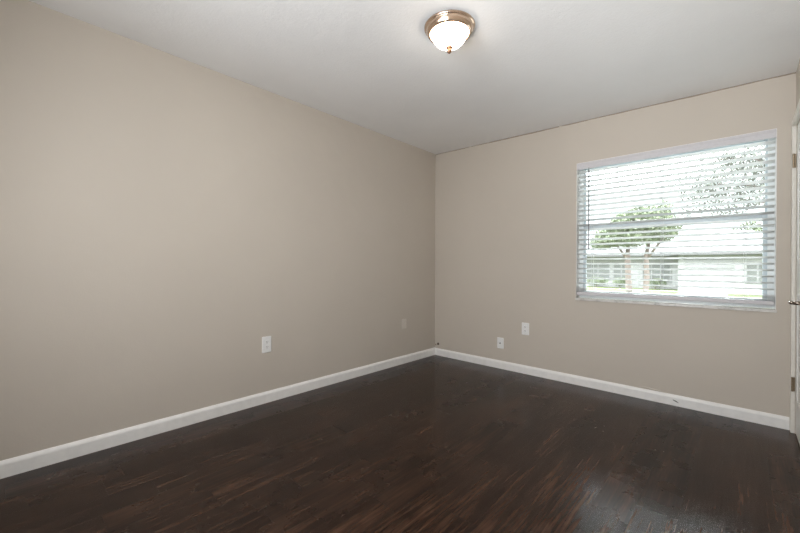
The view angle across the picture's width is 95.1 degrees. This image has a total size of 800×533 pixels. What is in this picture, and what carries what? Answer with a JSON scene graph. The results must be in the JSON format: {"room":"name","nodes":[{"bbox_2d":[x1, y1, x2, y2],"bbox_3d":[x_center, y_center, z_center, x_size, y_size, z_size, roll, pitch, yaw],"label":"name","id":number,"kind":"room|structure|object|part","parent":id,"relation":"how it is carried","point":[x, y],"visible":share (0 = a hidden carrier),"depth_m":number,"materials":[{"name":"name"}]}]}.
{"room":"empty bedroom","nodes":[
{"label":"empty bedroom","id":0,"kind":"room"},
{"bbox_2d":[0,0,435,460],"bbox_3d":[-1.094,-0.166,2.949,0.150,2.475,4.300,0,0,43],"label":"wall","id":1,"kind":"structure","parent":0,"point":[163,215],"depth_m":2.42,"materials":[{"name":"beige paint"}]},
{"bbox_2d":[0,347,434,478],"bbox_3d":[-1.038,1.029,2.896,0.014,0.087,4.300,0,0,43],"label":"baseboard","id":2,"kind":"structure","parent":1,"relation":"attached to","point":[9,467],"depth_m":2.41,"materials":[{"name":"white paint"}]},
{"bbox_2d":[262,336,270,352],"bbox_3d":[-1.050,0.615,2.885,0.009,0.128,0.076,0,0,43],"label":"wall outlet","id":3,"kind":"object","parent":1,"relation":"attached to","point":[266,341],"visible":1,"depth_m":2.88,"materials":[{"name":"white plastic"}]},
{"bbox_2d":[402,319,405,328],"bbox_3d":[0.047,0.635,4.059,0.006,0.108,0.072,0,0,43],"label":"blank wall plate","id":4,"kind":"object","parent":1,"relation":"attached to","point":[403,320],"visible":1,"depth_m":4.05,"materials":[{"name":"beige plastic"}]},
{"bbox_2d":[435,158,435,276],"bbox_3d":[0.430,-0.176,4.462,0.011,2.300,0.009,0,0,43],"label":"trim","id":5,"kind":"structure","parent":1,"relation":"attached to","point":[435,158],"depth_m":4.46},
{"bbox_2d":[0,355,799,532],"bbox_3d":[0.052,1.139,1.882,3.293,0.120,4.610,0,0,43],"label":"floor","id":6,"kind":"structure","parent":0,"point":[435,443],"depth_m":1.95,"materials":[{"name":"brown wood"}]},
{"bbox_2d":[29,0,799,153],"bbox_3d":[0.062,-1.415,1.876,3.293,0.251,4.610,0,0,43],"label":"ceiling","id":7,"kind":"structure","parent":0,"point":[525,66],"depth_m":2.28,"materials":[{"name":"white paint"}]},
{"bbox_2d":[424,10,474,53],"bbox_3d":[0.276,-1.264,2.045,0.281,0.152,0.281,0,0,43],"label":"ceiling light","id":8,"kind":"object","parent":7,"relation":"attached to","point":[448,30],"visible":1,"depth_m":1.98,"materials":[{"name":"white glass"}]},
{"bbox_3d":[0.276,-1.264,2.045,0.193,0.080,0.193,0,0,43],"label":"lamp shade","id":9,"kind":"part","parent":8,"relation":"part of","materials":[{"name":"white glass"}]},
{"bbox_2d":[435,72,795,429],"bbox_3d":[1.577,-0.141,3.503,3.293,2.443,0.160,0,0,43],"label":"wall","id":10,"kind":"structure","parent":0,"point":[505,243],"depth_m":3.34,"materials":[{"name":"beige paint"}]},
{"bbox_2d":[497,337,503,348],"bbox_3d":[1.058,0.810,3.867,0.074,0.114,0.017,0,0,43],"label":"cable wall plate","id":11,"kind":"object","parent":10,"relation":"attached to","point":[500,341],"visible":1,"depth_m":3.87,"materials":[{"name":"white plastic"}]},
{"bbox_2d":[522,322,528,334],"bbox_3d":[1.261,0.628,3.683,0.076,0.122,0.009,0,0,43],"label":"wall outlet","id":12,"kind":"object","parent":10,"relation":"attached to","point":[525,326],"visible":1,"depth_m":3.68,"materials":[{"name":"white plastic"}]},
{"bbox_2d":[435,348,788,429],"bbox_3d":[1.506,1.030,3.450,2.972,0.101,0.015,0,0,43],"label":"baseboard","id":13,"kind":"structure","parent":10,"relation":"attached to","point":[754,416],"depth_m":3.01,"materials":[{"name":"white paint"}]},
{"bbox_2d":[575,128,776,312],"bbox_3d":[2.128,-0.314,2.965,1.289,1.251,0.145,0,0,43],"label":"window","id":14,"kind":"structure","parent":10,"relation":"in","point":[662,302],"depth_m":2.79,"materials":[{"name":"white plastic"}]},
{"bbox_3d":[2.147,-0.068,2.991,1.206,0.644,0.025,0,0,43],"label":"sash","id":15,"kind":"part","parent":14,"relation":"part of","materials":[{"name":"white"}]},
{"bbox_3d":[2.106,0.301,2.946,1.289,0.020,0.088,0,0,43],"label":"sill","id":16,"kind":"part","parent":14,"relation":"part of","materials":[{"name":"stone"}]},
{"bbox_3d":[2.167,-0.627,3.008,1.206,0.558,0.018,0,0,43],"label":"sash","id":17,"kind":"part","parent":14,"relation":"part of","materials":[{"name":"white"}]},
{"bbox_2d":[577,129,775,304],"bbox_3d":[2.100,-0.337,2.935,1.274,1.198,0.080,0,0,43],"label":"window blind","id":18,"kind":"object","parent":14,"relation":"attached to","point":[768,134],"visible":1,"depth_m":2.85,"materials":[{"name":"white plastic"}]},
{"bbox_3d":[1.736,-0.333,3.289,0.014,1.128,0.059,0,0,43],"label":"ladder cord","id":19,"kind":"part","parent":18,"relation":"part of","materials":[{"name":"white fabric"}]},
{"bbox_3d":[2.109,-0.331,2.941,0.014,1.128,0.059,0,0,43],"label":"ladder cord","id":20,"kind":"part","parent":18,"relation":"part of","materials":[{"name":"white fabric"}]},
{"bbox_3d":[2.104,0.248,2.943,1.265,0.028,0.050,0,0,43],"label":"rail","id":21,"kind":"part","parent":18,"relation":"part of","materials":[{"name":"white plastic"}]},
{"bbox_3d":[2.462,-0.329,2.611,0.014,1.128,0.059,0,0,43],"label":"ladder cord","id":22,"kind":"part","parent":18,"relation":"part of","materials":[{"name":"white fabric"}]},
{"bbox_2d":[795,60,799,433],"bbox_3d":[1.201,-0.117,0.802,0.150,2.405,4.300,0,0,43],"label":"wall","id":23,"kind":"structure","parent":0,"point":[798,67],"depth_m":2.38,"materials":[{"name":"beige paint"}]},
{"bbox_2d":[788,99,799,444],"bbox_3d":[2.355,0.065,2.168,0.102,2.045,0.726,0,0,43],"label":"door","id":24,"kind":"structure","parent":23,"relation":"in","point":[794,302],"depth_m":2.38,"materials":[{"name":"beige paint"}]},
{"bbox_3d":[2.212,0.202,2.041,0.070,0.064,0.147,0,0,43],"label":"handle","id":25,"kind":"part","parent":24,"relation":"part of","materials":[{"name":"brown metal"}]},
{"bbox_3d":[2.378,0.083,2.143,0.034,1.984,0.602,0,0,43],"label":"panel","id":26,"kind":"part","parent":24,"relation":"part of","materials":[{"name":"white paint"}]},
{"bbox_3d":[2.364,0.057,2.156,0.007,1.620,0.388,0,0,43],"label":"moulding","id":27,"kind":"part","parent":24,"relation":"part of","materials":[{"name":"white paint"}]},
{"label":"outside","id":28,"kind":"structure","parent":0,"visible":0},
{"bbox_2d":[587,286,768,308],"bbox_3d":[33.393,1.857,39.701,120.000,0.300,83.500,0,0,43],"label":"lawn","id":29,"kind":"structure","parent":28,"point":[590,288],"depth_m":25.72,"materials":[{"name":"green plant"}]},
{"bbox_2d":[587,277,607,286],"bbox_3d":[16.071,1.250,29.951,1.958,0.830,0.873,0,0,43],"label":"shrub","id":30,"kind":"object","parent":29,"relation":"on","point":[589,280],"visible":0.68,"depth_m":29.82,"materials":[{"name":"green plant"}]},
{"bbox_2d":[612,277,624,287],"bbox_3d":[17.293,1.254,28.807,1.112,0.838,0.836,0,0,43],"label":"shrub","id":31,"kind":"object","parent":29,"relation":"on","point":[621,281],"visible":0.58,"depth_m":28.69,"materials":[{"name":"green plant"}]},
{"bbox_2d":[589,199,682,291],"bbox_3d":[11.766,-0.805,18.532,4.080,4.966,2.286,0,0,43],"label":"tree","id":32,"kind":"object","parent":29,"relation":"on","point":[659,206],"visible":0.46,"depth_m":18.06,"materials":[{"name":"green plant"}]},
{"bbox_2d":[649,278,666,288],"bbox_3d":[18.988,1.259,27.248,1.487,0.848,0.860,0,0,43],"label":"shrub","id":33,"kind":"object","parent":29,"relation":"on","point":[652,282],"visible":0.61,"depth_m":27.09,"materials":[{"name":"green plant"}]},
{"bbox_2d":[587,230,762,293],"bbox_3d":[19.404,-0.576,31.909,21.400,4.500,11.200,0,0,43],"label":"house","id":34,"kind":"structure","parent":29,"relation":"on","point":[712,278],"depth_m":24.92,"materials":[{"name":"paint"}]},
{"bbox_3d":[16.507,0.367,30.503,1.700,1.300,0.030,0,0,43],"label":"pane","id":35,"kind":"part","parent":34,"relation":"part of","materials":[{"name":"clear glass"}]},
{"bbox_3d":[17.748,0.375,29.341,1.100,1.300,0.030,0,0,43],"label":"pane","id":36,"kind":"part","parent":34,"relation":"part of","materials":[{"name":"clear glass"}]},
{"bbox_3d":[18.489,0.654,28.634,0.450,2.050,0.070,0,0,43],"label":"door","id":37,"kind":"part","parent":34,"relation":"part of","materials":[{"name":"white"}]},
{"bbox_3d":[19.427,0.385,27.770,1.700,1.300,0.030,0,0,43],"label":"pane","id":38,"kind":"part","parent":34,"relation":"part of","materials":[{"name":"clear glass"}]},
{"bbox_3d":[22.058,0.384,22.568,0.950,1.150,0.030,0,0,43],"label":"pane","id":39,"kind":"part","parent":34,"relation":"part of","materials":[{"name":"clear glass"}]},
{"bbox_2d":[666,145,764,216],"bbox_3d":[13.127,-1.604,11.880,2.441,6.608,7.412,0,0,-45],"label":"tree","id":40,"kind":"object","parent":29,"relation":"on","point":[738,150],"visible":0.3,"depth_m":12.99,"materials":[{"name":"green plant"}]},
{"bbox_2d":[730,221,762,230],"bbox_3d":[33.518,-1.508,31.034,9.282,6.477,4.223,0,0,43],"label":"tree","id":41,"kind":"object","parent":29,"relation":"on","point":[752,222],"visible":0.05,"depth_m":32.64,"materials":[{"name":"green plant"}]},
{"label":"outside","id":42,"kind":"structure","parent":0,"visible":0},
{"bbox_2d":[666,291,727,305],"bbox_3d":[14.783,1.702,18.426,2.300,0.080,16.000,0,0,43],"label":"driveway","id":43,"kind":"structure","parent":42,"point":[683,292],"depth_m":22.59,"materials":[{"name":"concrete"}]}
]}

